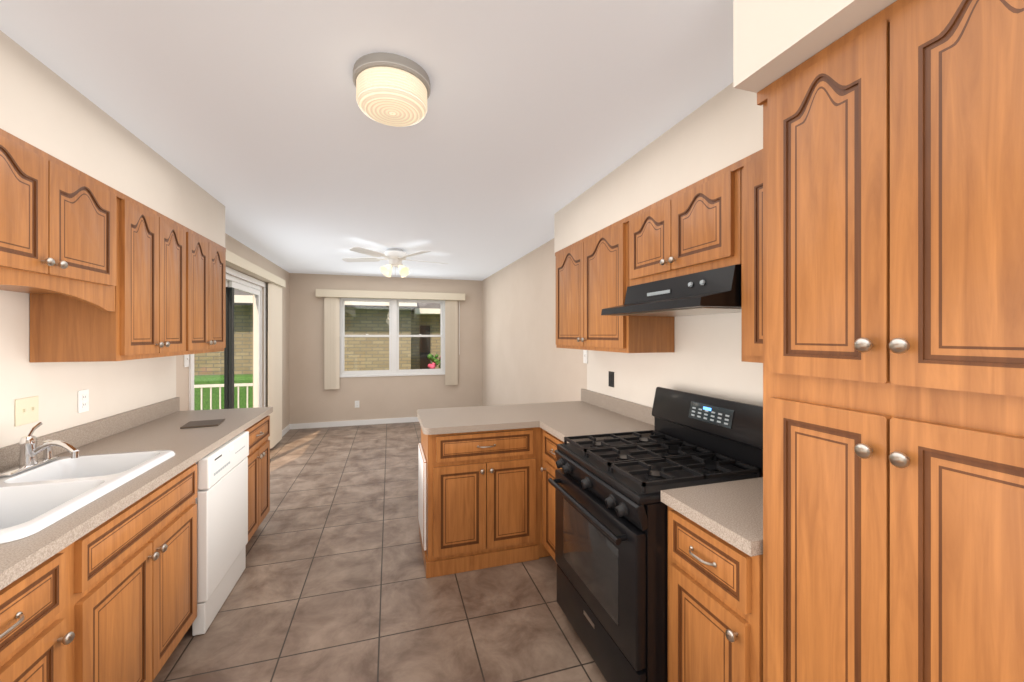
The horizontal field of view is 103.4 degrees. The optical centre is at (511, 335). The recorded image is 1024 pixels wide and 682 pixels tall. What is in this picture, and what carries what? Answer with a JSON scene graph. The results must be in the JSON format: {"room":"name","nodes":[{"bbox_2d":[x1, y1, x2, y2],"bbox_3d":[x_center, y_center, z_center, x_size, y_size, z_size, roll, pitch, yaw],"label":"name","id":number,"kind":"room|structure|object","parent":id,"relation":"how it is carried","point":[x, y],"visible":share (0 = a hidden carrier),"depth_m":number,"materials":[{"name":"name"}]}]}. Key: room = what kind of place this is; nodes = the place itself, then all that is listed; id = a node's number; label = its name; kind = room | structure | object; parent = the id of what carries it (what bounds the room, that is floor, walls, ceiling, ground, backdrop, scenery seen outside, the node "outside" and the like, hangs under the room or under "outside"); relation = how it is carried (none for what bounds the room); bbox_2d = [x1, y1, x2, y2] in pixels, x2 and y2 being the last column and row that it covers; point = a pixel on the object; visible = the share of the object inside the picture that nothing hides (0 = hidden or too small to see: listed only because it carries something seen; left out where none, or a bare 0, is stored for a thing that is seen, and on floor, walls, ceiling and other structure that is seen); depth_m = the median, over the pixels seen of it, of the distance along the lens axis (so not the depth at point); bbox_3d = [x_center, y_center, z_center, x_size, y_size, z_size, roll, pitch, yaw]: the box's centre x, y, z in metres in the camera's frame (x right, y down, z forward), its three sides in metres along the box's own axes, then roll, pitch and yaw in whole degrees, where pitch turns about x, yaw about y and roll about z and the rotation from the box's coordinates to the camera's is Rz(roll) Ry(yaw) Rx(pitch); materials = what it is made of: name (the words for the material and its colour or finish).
{"room":"kitchen","nodes":[
{"label":"kitchen","id":0,"kind":"room"},
{"bbox_2d":[0,0,732,280],"bbox_3d":[-0.710,-1.040,2.481,3.365,0.100,9.400,0,0,-17],"label":"ceiling","id":1,"kind":"structure","parent":0,"point":[270,136],"depth_m":1.71,"materials":[{"name":"white paint"}]},
{"bbox_2d":[353,52,429,126],"bbox_3d":[-0.459,-0.920,1.554,0.286,0.137,0.286,0,0,-17],"label":"ceiling light","id":2,"kind":"object","parent":1,"relation":"attached to","point":[392,89],"visible":1,"depth_m":1.46,"materials":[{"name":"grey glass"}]},
{"bbox_2d":[342,247,448,277],"bbox_3d":[-1.343,-0.835,4.719,1.223,0.308,1.205,0,0,-17],"label":"ceiling fan","id":3,"kind":"object","parent":1,"relation":"hanging from","point":[395,257],"visible":1,"depth_m":4.60,"materials":[{"name":"white"}]},
{"bbox_2d":[152,422,606,681],"bbox_3d":[-0.710,1.520,2.481,3.365,0.060,9.400,0,0,-17],"label":"floor","id":4,"kind":"structure","parent":0,"point":[333,584],"depth_m":2.28,"materials":[{"name":"tile"}]},
{"bbox_2d":[0,536,83,681],"bbox_3d":[-1.527,1.048,0.875,0.626,0.880,0.488,0,0,-17],"label":"base cabinet","id":5,"kind":"object","parent":4,"relation":"on","point":[42,611],"depth_m":1.11,"materials":[{"name":"brown wood"}]},
{"bbox_2d":[84,463,196,681],"bbox_3d":[-1.718,1.048,1.507,0.626,0.880,0.832,0,0,-17],"label":"base cabinet","id":6,"kind":"object","parent":4,"relation":"on","point":[113,599],"depth_m":1.54,"materials":[{"name":"brown wood"}]},
{"bbox_2d":[0,397,272,589],"bbox_3d":[-1.388,0.532,0.432,0.637,0.145,5.590,0,0,-17],"label":"countertop","id":7,"kind":"structure","parent":6,"relation":"on","point":[154,426],"depth_m":1.99,"materials":[{"name":"laminate"}]},
{"bbox_2d":[0,422,79,476],"bbox_3d":[-1.889,0.455,1.686,0.250,0.171,0.240,0,0,-17],"label":"faucet","id":8,"kind":"object","parent":7,"relation":"on","point":[30,450],"visible":1,"depth_m":1.64,"materials":[{"name":"silver metal"}]},
{"bbox_2d":[0,450,174,543],"bbox_3d":[-1.703,0.640,1.455,0.490,0.199,0.880,0,0,-17],"label":"sink","id":9,"kind":"object","parent":7,"relation":"in","point":[36,499],"visible":0.67,"depth_m":1.49,"materials":[{"name":"white ceramic"}]},
{"bbox_2d":[180,419,224,428],"bbox_3d":[-1.955,0.559,2.564,0.190,0.009,0.190,0,0,-25],"label":"trivet","id":10,"kind":"object","parent":7,"relation":"on","point":[202,423],"visible":1,"depth_m":2.54,"materials":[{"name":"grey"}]},
{"bbox_2d":[192,431,248,635],"bbox_3d":[-1.898,1.048,2.211,0.635,0.877,0.604,0,0,-17],"label":"dishwasher","id":11,"kind":"object","parent":4,"relation":"on","point":[222,506],"visible":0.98,"depth_m":2.17,"materials":[{"name":"white metal"}]},
{"bbox_2d":[244,415,269,541],"bbox_3d":[-2.107,1.048,2.797,0.626,0.880,0.623,0,0,-17],"label":"base cabinet","id":12,"kind":"object","parent":4,"relation":"on","point":[259,444],"depth_m":2.88,"materials":[{"name":"brown wood"}]},
{"bbox_2d":[418,427,541,577],"bbox_3d":[-0.265,1.048,2.872,0.747,0.880,0.619,0,0,-17],"label":"base cabinet","id":13,"kind":"object","parent":4,"relation":"on","point":[479,499],"depth_m":2.58,"materials":[{"name":"brown wood"}]},
{"bbox_2d":[417,389,653,442],"bbox_3d":[0.107,0.532,2.748,1.400,0.145,1.140,0,0,-17],"label":"countertop","id":14,"kind":"structure","parent":13,"relation":"on","point":[596,413],"depth_m":2.73,"materials":[{"name":"laminate"}]},
{"bbox_2d":[540,429,563,562],"bbox_3d":[0.562,1.048,2.553,0.641,0.880,0.502,0,0,-17],"label":"base cabinet","id":15,"kind":"object","parent":4,"relation":"on","point":[549,442],"depth_m":2.55,"materials":[{"name":"brown wood"}]},
{"bbox_2d":[548,387,762,681],"bbox_3d":[0.647,0.894,1.911,0.773,1.190,0.760,0,0,-17],"label":"range","id":16,"kind":"object","parent":4,"relation":"on","point":[611,534],"visible":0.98,"depth_m":1.73,"materials":[{"name":"black metal"}]},
{"bbox_2d":[668,506,762,681],"bbox_3d":[0.915,1.048,1.386,0.641,0.880,0.385,0,0,-17],"label":"base cabinet","id":17,"kind":"object","parent":4,"relation":"on","point":[715,608],"depth_m":1.26,"materials":[{"name":"brown wood"}]},
{"bbox_2d":[661,477,762,556],"bbox_3d":[0.910,0.532,1.385,0.652,0.145,0.385,0,0,-17],"label":"countertop","id":18,"kind":"structure","parent":17,"relation":"on","point":[730,512],"depth_m":1.33,"materials":[{"name":"laminate"}]},
{"bbox_2d":[757,0,1023,681],"bbox_3d":[1.047,0.411,0.907,0.666,2.158,0.612,0,0,-17],"label":"pantry cabinet","id":19,"kind":"object","parent":4,"relation":"on","point":[893,342],"visible":1,"depth_m":0.80,"materials":[{"name":"brown wood"}]},
{"bbox_2d":[0,0,896,447],"bbox_3d":[-0.710,0.250,2.481,3.365,2.480,9.400,0,0,-17],"label":"wall","id":20,"kind":"structure","parent":0,"point":[508,352],"depth_m":2.28,"materials":[{"name":"paint"}]},
{"bbox_2d":[15,396,38,426],"bbox_3d":[-2.120,0.330,1.773,0.016,0.115,0.115,0,0,-17],"label":"switch plate","id":21,"kind":"object","parent":20,"relation":"attached to","point":[27,410],"visible":1,"depth_m":1.76,"materials":[{"name":"beige plastic"}]},
{"bbox_2d":[0,128,123,299],"bbox_3d":[-1.854,-0.427,1.438,0.326,0.483,0.814,0,0,-17],"label":"upper cabinet","id":22,"kind":"object","parent":20,"relation":"attached to","point":[98,270],"depth_m":1.53,"materials":[{"name":"brown wood"}]},
{"bbox_2d":[78,389,88,412],"bbox_3d":[-2.221,0.340,2.098,0.010,0.115,0.072,0,0,-17],"label":"electrical outlet","id":23,"kind":"object","parent":20,"relation":"attached to","point":[83,400],"visible":1,"depth_m":2.09,"materials":[{"name":"white plastic"}]},
{"bbox_2d":[30,194,191,362],"bbox_3d":[-2.066,-0.274,2.140,0.326,0.788,0.640,0,0,-17],"label":"upper cabinet","id":24,"kind":"object","parent":20,"relation":"attached to","point":[153,319],"depth_m":1.99,"materials":[{"name":"brown wood"}]},
{"bbox_2d":[184,354,188,366],"bbox_3d":[-2.539,0.190,3.161,0.016,0.115,0.072,0,0,-17],"label":"light switch","id":25,"kind":"object","parent":20,"relation":"attached to","point":[186,360],"visible":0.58,"depth_m":3.15,"materials":[{"name":"white plastic"}]},
{"bbox_2d":[192,230,225,353],"bbox_3d":[-2.251,-0.274,2.752,0.326,0.788,0.640,0,0,-17],"label":"upper cabinet","id":26,"kind":"object","parent":20,"relation":"attached to","point":[208,257],"depth_m":2.79,"materials":[{"name":"brown wood"}]},
{"bbox_2d":[189,267,265,410],"bbox_3d":[-2.896,0.413,4.171,0.116,2.152,2.046,0,0,-17],"label":"sliding door","id":27,"kind":"structure","parent":20,"relation":"attached to","point":[233,283],"depth_m":4.31,"materials":[{"name":"white"}]},
{"bbox_2d":[226,250,285,287],"bbox_3d":[-2.860,-0.725,4.401,0.112,0.100,2.720,0,0,-17],"label":"valance","id":28,"kind":"object","parent":20,"relation":"attached to","point":[237,262],"visible":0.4,"depth_m":4.34,"materials":[{"name":"beige"}]},
{"bbox_2d":[268,282,281,448],"bbox_3d":[-3.158,0.389,5.398,0.037,2.123,0.547,0,0,-17],"label":"blinds","id":29,"kind":"object","parent":20,"relation":"attached to","point":[275,349],"visible":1,"depth_m":5.35,"materials":[{"name":"beige fabric"}]},
{"bbox_2d":[282,424,290,436],"bbox_3d":[-3.330,1.447,5.779,0.013,0.084,1.270,0,0,-17],"label":"baseboard","id":30,"kind":"structure","parent":20,"relation":"attached to","point":[285,430],"depth_m":6.18,"materials":[{"name":"white wood"}]},
{"bbox_2d":[291,417,418,428],"bbox_3d":[-2.048,1.447,6.853,3.090,0.084,0.013,0,0,-17],"label":"baseboard","id":31,"kind":"structure","parent":20,"relation":"attached to","point":[406,419],"depth_m":6.68,"materials":[{"name":"white wood"}]},
{"bbox_2d":[315,289,464,300],"bbox_3d":[-1.985,-0.675,6.818,2.400,0.120,0.112,0,0,-17],"label":"window valance","id":32,"kind":"object","parent":20,"relation":"attached to","point":[385,294],"visible":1,"depth_m":6.75,"materials":[{"name":"beige"}]},
{"bbox_2d":[324,297,339,389],"bbox_3d":[-2.909,0.128,6.540,0.222,1.484,0.031,0,0,-17],"label":"vertical blinds","id":33,"kind":"structure","parent":32,"relation":"hanging from","point":[331,342],"depth_m":6.53,"materials":[{"name":"beige fabric"}]},
{"bbox_2d":[445,300,457,384],"bbox_3d":[-1.062,0.128,7.098,0.222,1.484,0.031,0,0,-17],"label":"vertical blinds","id":34,"kind":"structure","parent":32,"relation":"hanging from","point":[451,342],"depth_m":7.09,"materials":[{"name":"beige fabric"}]},
{"bbox_2d":[459,301,459,354],"bbox_3d":[-0.930,-0.130,7.146,0.008,0.940,0.008,0,0,-17],"label":"cord","id":35,"kind":"object","parent":32,"relation":"hanging from","point":[459,327],"visible":1,"depth_m":7.14,"materials":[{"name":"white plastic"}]},
{"bbox_2d":[340,298,444,377],"bbox_3d":[-2.014,0.021,6.912,1.796,1.338,0.111,0,0,-17],"label":"window","id":36,"kind":"structure","parent":20,"relation":"in","point":[394,336],"depth_m":6.89,"materials":[{"name":"white"}]},
{"bbox_2d":[583,350,587,362],"bbox_3d":[0.622,0.180,3.447,0.016,0.115,0.072,0,0,-17],"label":"switch plate","id":37,"kind":"object","parent":20,"relation":"attached to","point":[585,356],"visible":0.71,"depth_m":3.44,"materials":[{"name":"white plastic"}]},
{"bbox_2d":[609,371,613,386],"bbox_3d":[0.746,0.330,3.046,0.010,0.115,0.072,0,0,-17],"label":"electrical outlet","id":38,"kind":"object","parent":20,"relation":"attached to","point":[611,379],"visible":1,"depth_m":3.04,"materials":[{"name":"grey plastic"}]},
{"bbox_2d":[555,219,673,352],"bbox_3d":[0.647,-0.284,2.820,0.326,0.768,1.035,0,0,-17],"label":"upper cabinet","id":39,"kind":"object","parent":20,"relation":"attached to","point":[589,271],"depth_m":2.56,"materials":[{"name":"brown wood"}]},
{"bbox_2d":[623,163,734,288],"bbox_3d":[0.907,-0.471,1.958,0.326,0.393,0.755,0,0,-17],"label":"upper cabinet","id":40,"kind":"object","parent":20,"relation":"attached to","point":[713,221],"depth_m":1.83,"materials":[{"name":"brown wood"}]},
{"bbox_2d":[601,265,740,316],"bbox_3d":[0.829,-0.189,1.937,0.486,0.166,0.740,0,0,-17],"label":"range hood","id":41,"kind":"object","parent":40,"relation":"attached to","point":[716,291],"visible":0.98,"depth_m":1.75,"materials":[{"name":"black metal"}]},
{"bbox_2d":[735,149,762,362],"bbox_3d":[1.070,-0.284,1.420,0.326,0.768,0.360,0,0,-17],"label":"upper cabinet","id":42,"kind":"object","parent":20,"relation":"attached to","point":[748,170],"depth_m":1.49,"materials":[{"name":"brown wood"}]},
{"label":"outside","id":43,"kind":"structure","parent":0,"visible":0},
{"bbox_3d":[-1.523,1.890,8.503,26.000,0.100,25.160,0,0,-17],"label":"ground","id":44,"kind":"structure","parent":43,"visible":0},
{"bbox_2d":[194,374,252,409],"bbox_3d":[-6.854,1.389,9.379,3.300,0.899,0.700,0,0,-17],"label":"hedge","id":45,"kind":"object","parent":44,"relation":"on","point":[215,397],"depth_m":9.11,"materials":[{"name":"green plant"}]},
{"bbox_2d":[194,383,252,409],"bbox_3d":[-4.871,1.284,4.275,3.545,1.109,3.200,0,0,-17],"label":"railing","id":46,"kind":"object","parent":44,"relation":"on","point":[219,385],"depth_m":6.02,"materials":[{"name":"white wood"}]},
{"bbox_2d":[194,289,440,374],"bbox_3d":[-2.737,-0.510,13.390,13.500,4.600,5.500,0,0,-17],"label":"house","id":47,"kind":"structure","parent":44,"relation":"on","point":[368,344],"depth_m":10.70,"materials":[{"name":"brown brick"}]},
{"bbox_2d":[427,354,440,368],"bbox_3d":[-2.185,1.177,11.687,0.536,1.324,0.420,0,0,-17],"label":"flowers","id":48,"kind":"object","parent":44,"relation":"on","point":[432,365],"depth_m":11.57,"materials":[{"name":"pink"}]}
]}

